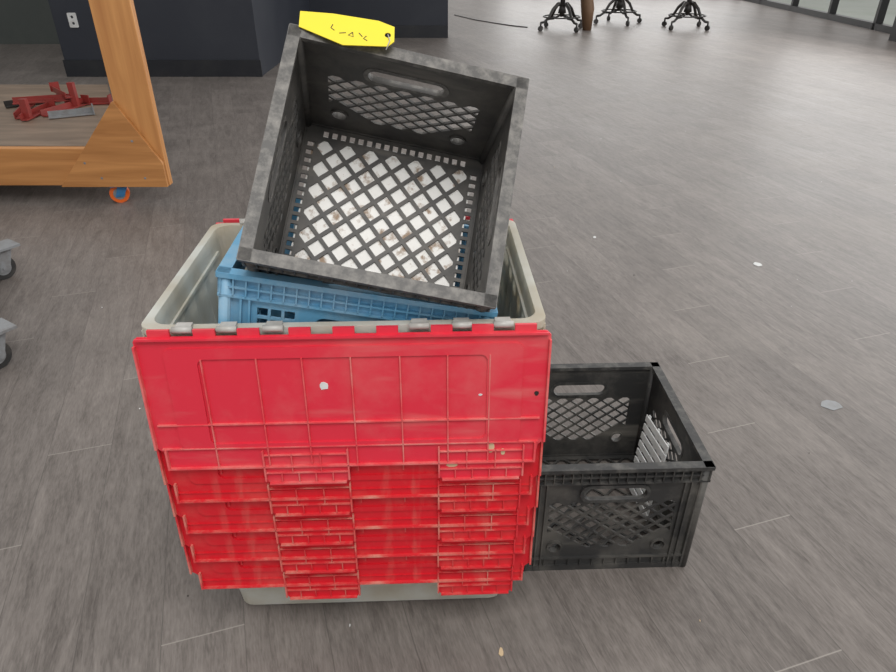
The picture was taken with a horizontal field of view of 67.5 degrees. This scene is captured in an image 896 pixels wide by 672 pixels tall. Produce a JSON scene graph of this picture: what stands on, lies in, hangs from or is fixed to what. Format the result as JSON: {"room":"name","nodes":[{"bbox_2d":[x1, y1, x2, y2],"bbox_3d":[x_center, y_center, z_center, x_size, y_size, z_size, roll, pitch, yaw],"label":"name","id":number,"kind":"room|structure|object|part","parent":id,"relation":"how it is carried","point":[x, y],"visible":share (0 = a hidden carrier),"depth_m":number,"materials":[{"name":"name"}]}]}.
{"room":"workspace","nodes":[
{"label":"workspace","id":0,"kind":"room"},
{"bbox_2d":[0,0,59,43],"bbox_3d":[-6.150,-4.708,7.059,5.500,3.000,0.150,0,31,0],"label":"wall","id":1,"kind":"structure","parent":0,"point":[21,21],"depth_m":7.66,"materials":[{"name":"grey paint"}]},
{"bbox_2d":[48,0,309,74],"bbox_3d":[-2.535,-4.309,6.394,1.730,3.000,2.700,0,31,0],"label":"wall","id":2,"kind":"structure","parent":0,"point":[169,29],"depth_m":5.84,"materials":[{"name":"black paint"}]},
{"bbox_2d":[67,13,78,27],"bbox_3d":[-3.230,-2.719,5.768,0.075,0.115,0.008,0,31,0],"label":"wall outlet","id":3,"kind":"object","parent":2,"relation":"attached to","point":[74,19],"depth_m":5.77,"materials":[{"name":"white plastic"}]},
{"bbox_2d":[62,60,262,76],"bbox_3d":[-2.535,-2.384,5.967,1.750,0.140,0.015,0,31,0],"label":"baseboard","id":4,"kind":"structure","parent":2,"relation":"attached to","point":[73,68],"depth_m":5.96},
{"bbox_2d":[309,0,447,24],"bbox_3d":[-0.835,-4.991,7.530,1.670,3.000,0.150,0,31,0],"label":"wall","id":5,"kind":"structure","parent":0,"point":[390,12],"depth_m":8.08,"materials":[{"name":"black paint"}]},
{"bbox_2d":[385,25,447,37],"bbox_3d":[-0.830,-3.723,8.196,1.660,0.140,0.015,0,31,0],"label":"baseboard","id":6,"kind":"structure","parent":5,"relation":"attached to","point":[401,31],"depth_m":8.19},
{"bbox_2d":[0,0,895,671],"bbox_3d":[-1.400,-2.104,5.735,15.000,0.100,22.000,0,31,0],"label":"floor","id":7,"kind":"structure","parent":0,"point":[647,139],"depth_m":2.11,"materials":[{"name":"grey plastic"}]},
{"bbox_2d":[0,239,20,368],"bbox_3d":[-1.672,-0.083,2.114,0.579,0.165,0.840,-15,34,-24],"label":"cart","id":8,"kind":"object","parent":7,"relation":"on","point":[7,264],"visible":1,"depth_m":2.44,"materials":[{"name":"metal"}]},
{"bbox_2d":[0,0,172,202],"bbox_3d":[-2.300,-1.676,3.421,2.000,1.550,1.533,0,31,0],"label":"wooden cart","id":9,"kind":"object","parent":7,"relation":"on","point":[70,134],"visible":1,"depth_m":3.07,"materials":[{"name":"orange wood"}]},
{"bbox_3d":[-1.385,-1.340,2.776,0.170,1.462,0.040,0,31,0],"label":"post","id":10,"kind":"part","parent":9,"relation":"part of","materials":[{"name":"orange wood"}]},
{"bbox_2d":[184,517,532,604],"bbox_3d":[-0.152,0.270,1.331,0.580,0.367,0.475,-1,31,-2],"label":"crate","id":11,"kind":"object","parent":7,"relation":"on","point":[419,577],"visible":0.2,"depth_m":1.15,"materials":[{"name":"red plastic"}]},
{"bbox_2d":[175,476,536,573],"bbox_3d":[-0.150,0.211,1.296,0.583,0.367,0.477,-1,31,-2],"label":"crate","id":12,"kind":"object","parent":11,"relation":"on","point":[398,542],"visible":0.2,"depth_m":1.11,"materials":[{"name":"red plastic"}]},
{"bbox_2d":[166,474,539,545],"bbox_3d":[-0.150,0.153,1.261,0.581,0.367,0.479,-1,31,-2],"label":"crate","id":13,"kind":"object","parent":12,"relation":"on","point":[418,512],"visible":0.25,"depth_m":1.08,"materials":[{"name":"red plastic"}]},
{"bbox_2d":[157,441,542,516],"bbox_3d":[-0.150,0.095,1.226,0.581,0.367,0.481,-1,31,-2],"label":"crate","id":14,"kind":"object","parent":13,"relation":"on","point":[390,481],"visible":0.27,"depth_m":1.04,"materials":[{"name":"red plastic"}]},
{"bbox_2d":[131,216,551,484],"bbox_3d":[-0.151,0.036,1.191,0.576,0.367,0.483,-1,31,-2],"label":"crate","id":15,"kind":"object","parent":14,"relation":"on","point":[298,402],"visible":0.67,"depth_m":0.97,"materials":[{"name":"red plastic"}]},
{"bbox_3d":[-0.143,0.106,0.972,0.576,0.258,0.012,-1,25,-2],"label":"lid","id":16,"kind":"part","parent":15,"relation":"part of","materials":[{"name":"red plastic"}]},
{"bbox_2d":[215,199,497,323],"bbox_3d":[-0.152,-0.029,1.148,0.436,0.346,0.339,-1,31,-2],"label":"crate","id":17,"kind":"object","parent":15,"relation":"in","point":[244,296],"visible":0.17,"depth_m":0.95,"materials":[{"name":"blue plastic"}]},
{"bbox_2d":[289,136,471,285],"bbox_3d":[-0.118,-0.192,1.183,0.324,0.269,0.195,0,31,-1],"label":"board","id":18,"kind":"object","parent":17,"relation":"in","point":[348,208],"visible":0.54,"depth_m":1.19,"materials":[{"name":"white"}]},
{"bbox_2d":[236,23,528,312],"bbox_3d":[-0.096,-0.216,1.053,0.431,0.499,0.431,0,31,-1],"label":"crate","id":19,"kind":"object","parent":17,"relation":"on","point":[301,110],"visible":0.88,"depth_m":1.06,"materials":[{"name":"black plastic"}]},
{"bbox_2d":[299,11,394,49],"bbox_3d":[-0.142,-0.428,0.939,0.134,0.046,0.042,1,31,2],"label":"tag","id":20,"kind":"object","parent":19,"relation":"attached to","point":[344,30],"visible":1,"depth_m":0.94,"materials":[{"name":"paper"}]},
{"bbox_3d":[-0.159,-0.125,1.355,0.576,0.258,0.012,-1,37,-2],"label":"lid","id":21,"kind":"part","parent":15,"relation":"part of","materials":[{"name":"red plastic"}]},
{"bbox_2d":[139,158,842,655],"bbox_3d":[0.646,-0.369,2.749,3.668,0.002,3.720,0,31,0],"label":"debris","id":22,"kind":"object","parent":7,"relation":"on","point":[832,405],"visible":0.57,"depth_m":1.82,"materials":[{"name":"white plastic"}]},
{"bbox_2d":[454,14,527,27],"bbox_3d":[0.545,-4.605,9.789,0.120,0.012,1.896,-17,35,-26],"label":"power cable","id":23,"kind":"object","parent":7,"relation":"on","point":[454,14],"visible":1,"depth_m":9.59,"materials":[{"name":"rubber"}]},
{"bbox_2d":[538,0,593,32],"bbox_3d":[1.500,-4.405,8.728,0.724,0.770,0.724,-16,34,-24],"label":"office chair","id":24,"kind":"object","parent":7,"relation":"on","point":[587,6],"visible":1,"depth_m":8.74,"materials":[{"name":"metal"}]},
{"bbox_3d":[1.809,-4.364,8.693,0.194,0.736,0.179,-16,34,-24],"label":"wrapped leg","id":25,"kind":"part","parent":24,"relation":"part of","materials":[{"name":"brown wood"}]},
{"bbox_2d":[593,0,641,25],"bbox_3d":[2.420,-4.793,9.370,0.724,0.765,0.724,-6,32,-10],"label":"office chair","id":26,"kind":"object","parent":7,"relation":"on","point":[619,4],"visible":1,"depth_m":9.44,"materials":[{"name":"metal"}]},
{"bbox_2d":[523,362,715,570],"bbox_3d":[0.306,0.267,1.429,0.349,0.270,0.349,-1,31,-2],"label":"crate","id":27,"kind":"object","parent":7,"relation":"on","point":[676,489],"visible":0.65,"depth_m":1.33,"materials":[{"name":"black plastic"}]},
{"bbox_2d":[629,415,669,520],"bbox_3d":[0.426,0.281,1.433,0.032,0.203,0.154,-2,31,-3],"label":"slatted panel","id":28,"kind":"object","parent":27,"relation":"in","point":[656,432],"visible":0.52,"depth_m":1.43,"materials":[{"name":"white plastic"}]},
{"bbox_2d":[662,0,709,30],"bbox_3d":[3.200,-4.484,8.855,0.724,0.765,0.724,-23,38,-34],"label":"office chair","id":29,"kind":"object","parent":7,"relation":"on","point":[688,4],"visible":1,"depth_m":8.88,"materials":[{"name":"metal"}]},
{"bbox_2d":[743,0,892,33],"bbox_3d":[5.700,-4.721,7.080,0.100,3.000,15.060,0,31,0],"label":"window","id":30,"kind":"structure","parent":0,"point":[877,24],"depth_m":9.82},
{"bbox_2d":[888,17,895,41],"bbox_3d":[5.500,-4.798,7.208,0.400,3.000,0.200,0,31,0],"label":"wall column","id":31,"kind":"structure","parent":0,"point":[892,37],"depth_m":7.97,"materials":[{"name":"grey paint"}]},
{"label":"outside","id":32,"kind":"structure","parent":0,"visible":0},
{"bbox_2d":[772,0,895,24],"bbox_3d":[5.000,-9.178,17.818,60.000,0.100,60.000,0,31,0],"label":"ground","id":33,"kind":"structure","parent":32,"point":[861,9],"depth_m":13.29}
]}

